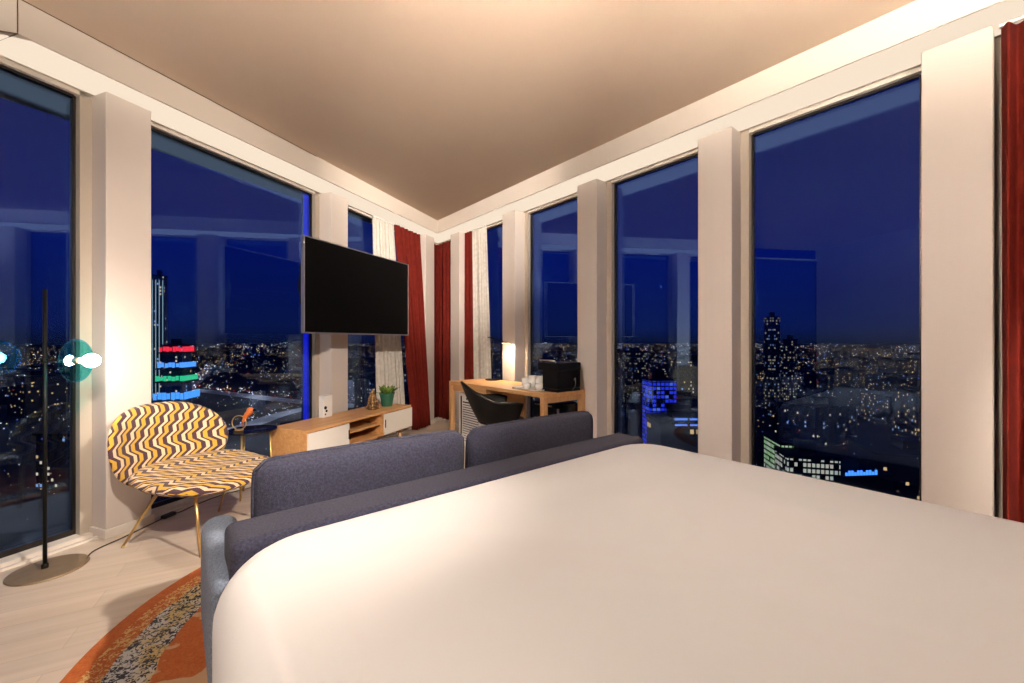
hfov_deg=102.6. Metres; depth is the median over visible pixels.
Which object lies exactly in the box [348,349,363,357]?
block
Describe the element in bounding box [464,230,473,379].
curtain
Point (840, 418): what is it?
block
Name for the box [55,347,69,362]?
block
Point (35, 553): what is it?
trim
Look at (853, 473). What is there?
office building
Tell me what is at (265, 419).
street
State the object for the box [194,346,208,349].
block
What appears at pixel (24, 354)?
block
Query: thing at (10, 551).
window
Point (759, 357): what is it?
block
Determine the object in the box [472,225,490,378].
sheer curtain
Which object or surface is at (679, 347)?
block
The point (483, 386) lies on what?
writing desk
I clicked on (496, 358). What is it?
block
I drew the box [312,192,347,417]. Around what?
pillar
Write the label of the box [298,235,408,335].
television
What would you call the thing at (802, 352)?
block
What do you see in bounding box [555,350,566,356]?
block
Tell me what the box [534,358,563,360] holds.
block
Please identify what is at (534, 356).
block
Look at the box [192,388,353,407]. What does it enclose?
street
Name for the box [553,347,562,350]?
block
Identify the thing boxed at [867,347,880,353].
block
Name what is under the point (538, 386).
cup
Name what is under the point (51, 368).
block
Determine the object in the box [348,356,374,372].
block
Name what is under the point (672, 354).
block
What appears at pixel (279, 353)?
block
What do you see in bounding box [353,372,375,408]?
block
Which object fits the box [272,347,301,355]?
block
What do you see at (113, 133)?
pillar
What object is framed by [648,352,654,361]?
block
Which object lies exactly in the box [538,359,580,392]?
coffee machine
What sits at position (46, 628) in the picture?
floor
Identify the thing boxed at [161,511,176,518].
switch
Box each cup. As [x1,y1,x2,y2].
[522,378,527,385]
[523,383,530,388]
[528,375,535,387]
[535,376,542,382]
[535,383,542,389]
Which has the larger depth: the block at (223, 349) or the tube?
the block at (223, 349)
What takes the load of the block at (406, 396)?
on the city view
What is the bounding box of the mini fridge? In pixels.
[534,401,577,416]
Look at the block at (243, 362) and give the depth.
812.53 m
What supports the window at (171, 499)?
on the trim at (35, 553)
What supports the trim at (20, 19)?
attached to the ceiling
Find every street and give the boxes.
[192,367,215,389]
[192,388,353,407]
[228,407,301,429]
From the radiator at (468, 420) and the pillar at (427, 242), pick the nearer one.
the radiator at (468, 420)
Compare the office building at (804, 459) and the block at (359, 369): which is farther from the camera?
the block at (359, 369)
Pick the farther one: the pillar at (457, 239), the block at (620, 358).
the block at (620, 358)
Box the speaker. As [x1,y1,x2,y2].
[319,395,331,417]
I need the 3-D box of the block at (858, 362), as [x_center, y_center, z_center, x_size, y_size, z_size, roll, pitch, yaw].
[465.618,34.400,555.275,25.583,29.600,42.111,0,0,2]
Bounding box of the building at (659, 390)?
[642,370,676,443]
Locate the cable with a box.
[87,487,250,557]
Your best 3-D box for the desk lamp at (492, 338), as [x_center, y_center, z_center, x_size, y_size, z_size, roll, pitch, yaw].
[-0.163,0.200,4.812,0.176,0.521,0.421,0,0,-39]
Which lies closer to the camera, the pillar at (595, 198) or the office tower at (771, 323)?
the pillar at (595, 198)
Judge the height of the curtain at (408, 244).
2.702 m
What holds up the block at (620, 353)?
on the city view
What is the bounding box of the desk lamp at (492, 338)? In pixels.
[485,337,510,380]
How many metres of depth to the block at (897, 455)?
123.55 m
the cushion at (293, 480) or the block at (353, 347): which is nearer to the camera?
the cushion at (293, 480)
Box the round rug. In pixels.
[60,567,207,682]
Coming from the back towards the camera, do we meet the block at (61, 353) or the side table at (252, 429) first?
the block at (61, 353)
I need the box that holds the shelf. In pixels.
[349,421,380,433]
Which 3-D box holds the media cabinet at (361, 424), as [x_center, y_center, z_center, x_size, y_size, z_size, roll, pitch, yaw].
[-1.535,0.951,3.937,0.411,0.503,1.416,0,0,20]
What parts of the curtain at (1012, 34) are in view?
curtain rail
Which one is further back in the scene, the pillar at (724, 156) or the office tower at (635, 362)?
the office tower at (635, 362)
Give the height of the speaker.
0.200 m
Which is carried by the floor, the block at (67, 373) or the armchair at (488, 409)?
the armchair at (488, 409)
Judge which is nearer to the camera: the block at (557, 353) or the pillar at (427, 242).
the pillar at (427, 242)
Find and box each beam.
[0,34,437,242]
[438,0,1023,242]
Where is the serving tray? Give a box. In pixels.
[512,386,543,391]
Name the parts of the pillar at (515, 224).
casing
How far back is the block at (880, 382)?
398.52 m
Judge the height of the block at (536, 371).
33.600 m
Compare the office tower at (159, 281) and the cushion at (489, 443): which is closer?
the cushion at (489, 443)
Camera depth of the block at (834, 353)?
1029.27 m
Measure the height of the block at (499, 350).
42.600 m
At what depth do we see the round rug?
1.61 m
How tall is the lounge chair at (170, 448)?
0.810 m
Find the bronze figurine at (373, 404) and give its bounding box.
[366,389,379,409]
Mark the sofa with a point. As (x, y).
(227, 543)
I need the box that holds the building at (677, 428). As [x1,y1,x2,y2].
[645,403,697,452]
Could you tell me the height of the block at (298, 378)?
15.600 m
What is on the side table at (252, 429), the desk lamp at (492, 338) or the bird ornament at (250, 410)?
the bird ornament at (250, 410)
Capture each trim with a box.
[0,0,437,243]
[0,38,1000,244]
[0,417,448,571]
[437,0,1004,243]
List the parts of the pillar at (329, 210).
casing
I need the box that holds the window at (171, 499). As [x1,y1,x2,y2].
[151,127,311,508]
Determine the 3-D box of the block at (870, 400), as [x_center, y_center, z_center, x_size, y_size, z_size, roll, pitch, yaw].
[238.921,39.900,254.217,18.659,18.600,39.891,0,0,12]
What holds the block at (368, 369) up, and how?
on the city view
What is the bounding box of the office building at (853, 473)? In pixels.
[838,455,894,494]
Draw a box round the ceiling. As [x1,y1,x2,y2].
[24,0,915,220]
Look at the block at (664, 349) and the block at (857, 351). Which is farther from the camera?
the block at (664, 349)
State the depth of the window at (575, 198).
4.83 m
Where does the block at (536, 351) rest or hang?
on the city view
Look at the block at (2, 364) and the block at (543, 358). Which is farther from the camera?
the block at (543, 358)
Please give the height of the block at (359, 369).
18.600 m
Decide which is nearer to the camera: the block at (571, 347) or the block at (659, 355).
the block at (659, 355)
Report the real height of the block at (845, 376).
21.600 m
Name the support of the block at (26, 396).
on the city view
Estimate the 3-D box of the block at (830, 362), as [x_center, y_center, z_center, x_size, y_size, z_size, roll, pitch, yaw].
[501.312,36.400,619.211,33.149,25.600,34.553,0,0,-34]
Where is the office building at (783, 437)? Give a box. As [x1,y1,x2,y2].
[763,424,792,469]
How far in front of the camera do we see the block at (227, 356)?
895.23 m
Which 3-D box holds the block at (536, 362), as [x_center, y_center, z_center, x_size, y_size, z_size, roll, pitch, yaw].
[51.433,36.400,562.946,33.592,25.600,24.592,0,0,-30]
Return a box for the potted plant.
[375,384,399,406]
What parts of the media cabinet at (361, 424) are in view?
door, door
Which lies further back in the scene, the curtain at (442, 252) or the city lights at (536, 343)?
the city lights at (536, 343)
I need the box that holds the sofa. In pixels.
[201,433,643,682]
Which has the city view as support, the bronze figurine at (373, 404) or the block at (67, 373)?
the block at (67, 373)
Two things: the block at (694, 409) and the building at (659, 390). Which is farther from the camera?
the block at (694, 409)
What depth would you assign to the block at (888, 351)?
1278.29 m
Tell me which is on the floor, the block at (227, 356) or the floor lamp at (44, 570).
the floor lamp at (44, 570)
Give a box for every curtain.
[372,215,406,436]
[394,223,430,429]
[434,240,450,419]
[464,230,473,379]
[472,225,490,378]
[999,15,1023,522]
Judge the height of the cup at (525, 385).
0.055 m
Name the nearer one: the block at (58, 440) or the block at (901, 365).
the block at (58, 440)
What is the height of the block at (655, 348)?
33.600 m
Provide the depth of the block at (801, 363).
707.15 m
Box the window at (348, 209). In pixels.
[348,209,409,404]
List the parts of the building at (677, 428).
glowing panel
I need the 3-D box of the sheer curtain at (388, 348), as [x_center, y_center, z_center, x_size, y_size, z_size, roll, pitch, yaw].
[-1.557,-0.171,5.253,0.272,2.702,0.614,0,0,0]
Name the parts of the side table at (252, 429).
leg, leg, leg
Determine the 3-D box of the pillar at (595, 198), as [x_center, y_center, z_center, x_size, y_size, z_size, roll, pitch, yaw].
[0.811,-0.163,4.005,0.381,2.726,0.390,0,0,0]
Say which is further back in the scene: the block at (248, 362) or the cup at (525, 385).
the block at (248, 362)
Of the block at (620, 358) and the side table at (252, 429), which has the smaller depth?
the side table at (252, 429)
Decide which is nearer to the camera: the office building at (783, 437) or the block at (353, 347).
the office building at (783, 437)
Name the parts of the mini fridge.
door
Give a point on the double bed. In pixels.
(632, 563)
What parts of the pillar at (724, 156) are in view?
casing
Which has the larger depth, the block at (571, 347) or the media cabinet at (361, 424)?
the block at (571, 347)
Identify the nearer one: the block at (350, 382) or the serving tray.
the serving tray
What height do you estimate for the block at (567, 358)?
18.600 m
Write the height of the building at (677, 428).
35.185 m
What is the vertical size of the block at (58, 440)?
21.600 m
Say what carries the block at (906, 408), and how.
on the city view
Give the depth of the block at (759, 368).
470.26 m
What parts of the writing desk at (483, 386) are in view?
leg, drawer, panel, leg, rail, leg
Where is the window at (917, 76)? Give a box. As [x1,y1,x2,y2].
[751,74,920,500]
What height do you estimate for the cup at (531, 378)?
0.120 m
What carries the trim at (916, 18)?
attached to the ceiling
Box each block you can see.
[0,362,6,374]
[0,379,6,404]
[1,365,69,378]
[6,370,66,417]
[15,345,54,365]
[32,427,69,489]
[54,372,69,381]
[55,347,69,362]
[66,381,69,407]
[192,350,201,363]
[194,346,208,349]
[197,350,222,367]
[200,348,221,350]
[220,348,242,353]
[223,352,240,363]
[238,358,251,365]
[246,360,251,368]
[252,356,288,372]
[263,364,301,378]
[264,350,292,356]
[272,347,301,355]
[280,418,301,424]
[294,373,350,388]
[348,345,363,349]
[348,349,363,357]
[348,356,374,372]
[348,379,353,403]
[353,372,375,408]
[355,363,374,376]
[363,366,408,394]
[364,344,374,357]
[405,395,408,404]
[493,354,499,373]
[496,365,542,407]
[499,350,501,370]
[533,347,542,356]
[533,354,541,360]
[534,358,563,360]
[535,359,559,364]
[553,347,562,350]
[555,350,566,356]
[557,355,576,361]
[561,350,576,355]
[565,346,576,349]
[618,349,625,356]
[618,356,622,367]
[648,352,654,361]
[649,347,667,351]
[650,345,661,352]
[655,352,668,359]
[656,364,665,376]
[669,349,697,358]
[675,346,688,350]
[676,390,697,406]
[692,407,697,412]
[755,351,782,366]
[755,364,782,384]
[771,395,857,447]
[780,370,834,396]
[797,349,815,356]
[797,357,807,369]
[814,362,826,368]
[819,366,869,387]
[827,358,834,367]
[829,351,846,358]
[831,346,867,357]
[834,356,877,373]
[845,435,919,500]
[860,390,891,422]
[864,372,919,391]
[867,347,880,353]
[878,358,902,367]
[880,348,894,356]
[890,386,919,436]
[895,357,919,375]
[896,353,919,358]
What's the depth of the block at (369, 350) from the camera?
957.86 m
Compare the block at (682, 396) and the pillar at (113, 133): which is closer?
the pillar at (113, 133)
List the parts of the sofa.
armrest, backrest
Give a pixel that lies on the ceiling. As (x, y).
(442, 108)
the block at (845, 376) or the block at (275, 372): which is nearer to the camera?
the block at (845, 376)
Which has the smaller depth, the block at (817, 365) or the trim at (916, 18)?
the trim at (916, 18)
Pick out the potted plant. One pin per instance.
(386, 394)
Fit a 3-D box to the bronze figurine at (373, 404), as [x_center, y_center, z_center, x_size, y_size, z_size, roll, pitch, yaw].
[-1.437,0.598,4.233,0.142,0.226,0.136,0,0,-17]
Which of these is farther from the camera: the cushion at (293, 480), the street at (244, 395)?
the street at (244, 395)
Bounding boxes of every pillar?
[76,92,154,539]
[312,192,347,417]
[420,234,434,423]
[451,232,464,427]
[502,210,529,417]
[577,179,613,437]
[698,126,750,464]
[921,26,1002,517]
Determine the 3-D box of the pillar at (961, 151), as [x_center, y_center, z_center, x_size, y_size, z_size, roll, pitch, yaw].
[2.334,-0.163,2.135,0.386,2.726,0.363,0,0,0]
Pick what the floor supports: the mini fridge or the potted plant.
the mini fridge
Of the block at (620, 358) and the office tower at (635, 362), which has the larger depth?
the block at (620, 358)
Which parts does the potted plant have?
pot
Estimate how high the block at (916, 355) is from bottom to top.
25.600 m
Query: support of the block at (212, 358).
on the city view
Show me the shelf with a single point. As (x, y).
(355, 426)
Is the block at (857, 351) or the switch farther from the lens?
the block at (857, 351)
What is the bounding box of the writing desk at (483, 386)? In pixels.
[449,378,584,429]
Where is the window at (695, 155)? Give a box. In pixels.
[614,154,697,433]
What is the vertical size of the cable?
0.024 m
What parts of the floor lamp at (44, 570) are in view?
arm, bulb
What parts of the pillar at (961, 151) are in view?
casing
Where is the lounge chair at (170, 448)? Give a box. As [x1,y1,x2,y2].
[107,401,269,557]
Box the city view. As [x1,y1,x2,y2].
[0,343,919,550]
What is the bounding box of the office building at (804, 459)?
[774,436,841,483]
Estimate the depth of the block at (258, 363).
660.42 m
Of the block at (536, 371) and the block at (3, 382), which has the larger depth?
the block at (3, 382)
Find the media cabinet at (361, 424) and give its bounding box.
[271,403,411,456]
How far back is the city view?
261.99 m
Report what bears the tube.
attached to the window at (171, 499)
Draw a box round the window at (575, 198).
[530,197,576,417]
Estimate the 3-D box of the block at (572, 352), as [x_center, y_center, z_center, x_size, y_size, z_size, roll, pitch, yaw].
[173.864,36.400,1186.283,61.703,25.600,29.865,0,0,-18]
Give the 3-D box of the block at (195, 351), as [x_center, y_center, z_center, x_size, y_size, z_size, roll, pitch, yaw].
[-703.935,34.400,914.746,54.898,29.600,42.149,0,0,-15]
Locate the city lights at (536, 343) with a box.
[0,343,919,491]
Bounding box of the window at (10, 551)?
[0,64,75,557]
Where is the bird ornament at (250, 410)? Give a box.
[231,407,255,430]
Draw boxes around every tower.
[151,339,200,402]
[152,270,167,402]
[622,347,647,403]
[665,355,697,394]
[764,312,779,419]
[783,335,797,399]
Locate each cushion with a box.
[251,430,463,517]
[465,411,592,467]
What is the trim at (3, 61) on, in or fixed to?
attached to the wall
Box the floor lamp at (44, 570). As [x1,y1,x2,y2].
[3,289,100,586]
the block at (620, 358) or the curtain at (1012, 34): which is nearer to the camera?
the curtain at (1012, 34)
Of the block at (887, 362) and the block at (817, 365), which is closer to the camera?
the block at (817, 365)
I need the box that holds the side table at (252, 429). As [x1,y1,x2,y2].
[228,425,276,500]
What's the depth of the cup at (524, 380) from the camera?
4.04 m
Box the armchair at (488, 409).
[460,381,524,424]
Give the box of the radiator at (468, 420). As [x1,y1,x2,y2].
[459,392,503,445]
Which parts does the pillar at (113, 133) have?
casing, baseboard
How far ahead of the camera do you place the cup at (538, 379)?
3.91 m
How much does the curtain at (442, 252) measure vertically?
2.690 m
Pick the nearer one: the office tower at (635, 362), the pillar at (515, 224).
the pillar at (515, 224)
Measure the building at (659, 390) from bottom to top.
38.715 m
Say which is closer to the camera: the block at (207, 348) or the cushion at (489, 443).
the cushion at (489, 443)
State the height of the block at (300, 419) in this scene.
21.600 m
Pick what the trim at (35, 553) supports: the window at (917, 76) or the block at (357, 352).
the window at (917, 76)
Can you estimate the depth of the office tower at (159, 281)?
227.68 m
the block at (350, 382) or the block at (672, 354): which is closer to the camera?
the block at (350, 382)
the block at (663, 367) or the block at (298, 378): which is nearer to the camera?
the block at (298, 378)
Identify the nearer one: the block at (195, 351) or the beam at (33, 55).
the beam at (33, 55)
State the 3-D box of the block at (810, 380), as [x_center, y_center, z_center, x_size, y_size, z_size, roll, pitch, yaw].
[276.746,38.400,390.031,29.369,21.600,50.501,0,0,14]
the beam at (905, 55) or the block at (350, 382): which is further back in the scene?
the block at (350, 382)
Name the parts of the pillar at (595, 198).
casing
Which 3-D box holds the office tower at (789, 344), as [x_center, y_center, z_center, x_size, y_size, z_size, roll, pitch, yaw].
[203.415,22.251,300.000,6.760,53.898,6.760,0,0,-29]
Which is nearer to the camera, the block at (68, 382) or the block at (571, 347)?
the block at (68, 382)
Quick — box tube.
[302,194,308,419]
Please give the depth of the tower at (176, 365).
205.59 m
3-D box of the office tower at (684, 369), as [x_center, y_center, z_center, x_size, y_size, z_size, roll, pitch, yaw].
[104.195,28.507,240.000,22.880,41.385,14.560,0,0,-6]
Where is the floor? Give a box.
[0,420,465,682]
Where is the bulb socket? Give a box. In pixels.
[69,357,82,363]
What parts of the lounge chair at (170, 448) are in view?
leg, backrest, leg, seat, leg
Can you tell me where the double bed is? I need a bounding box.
[212,444,1023,682]

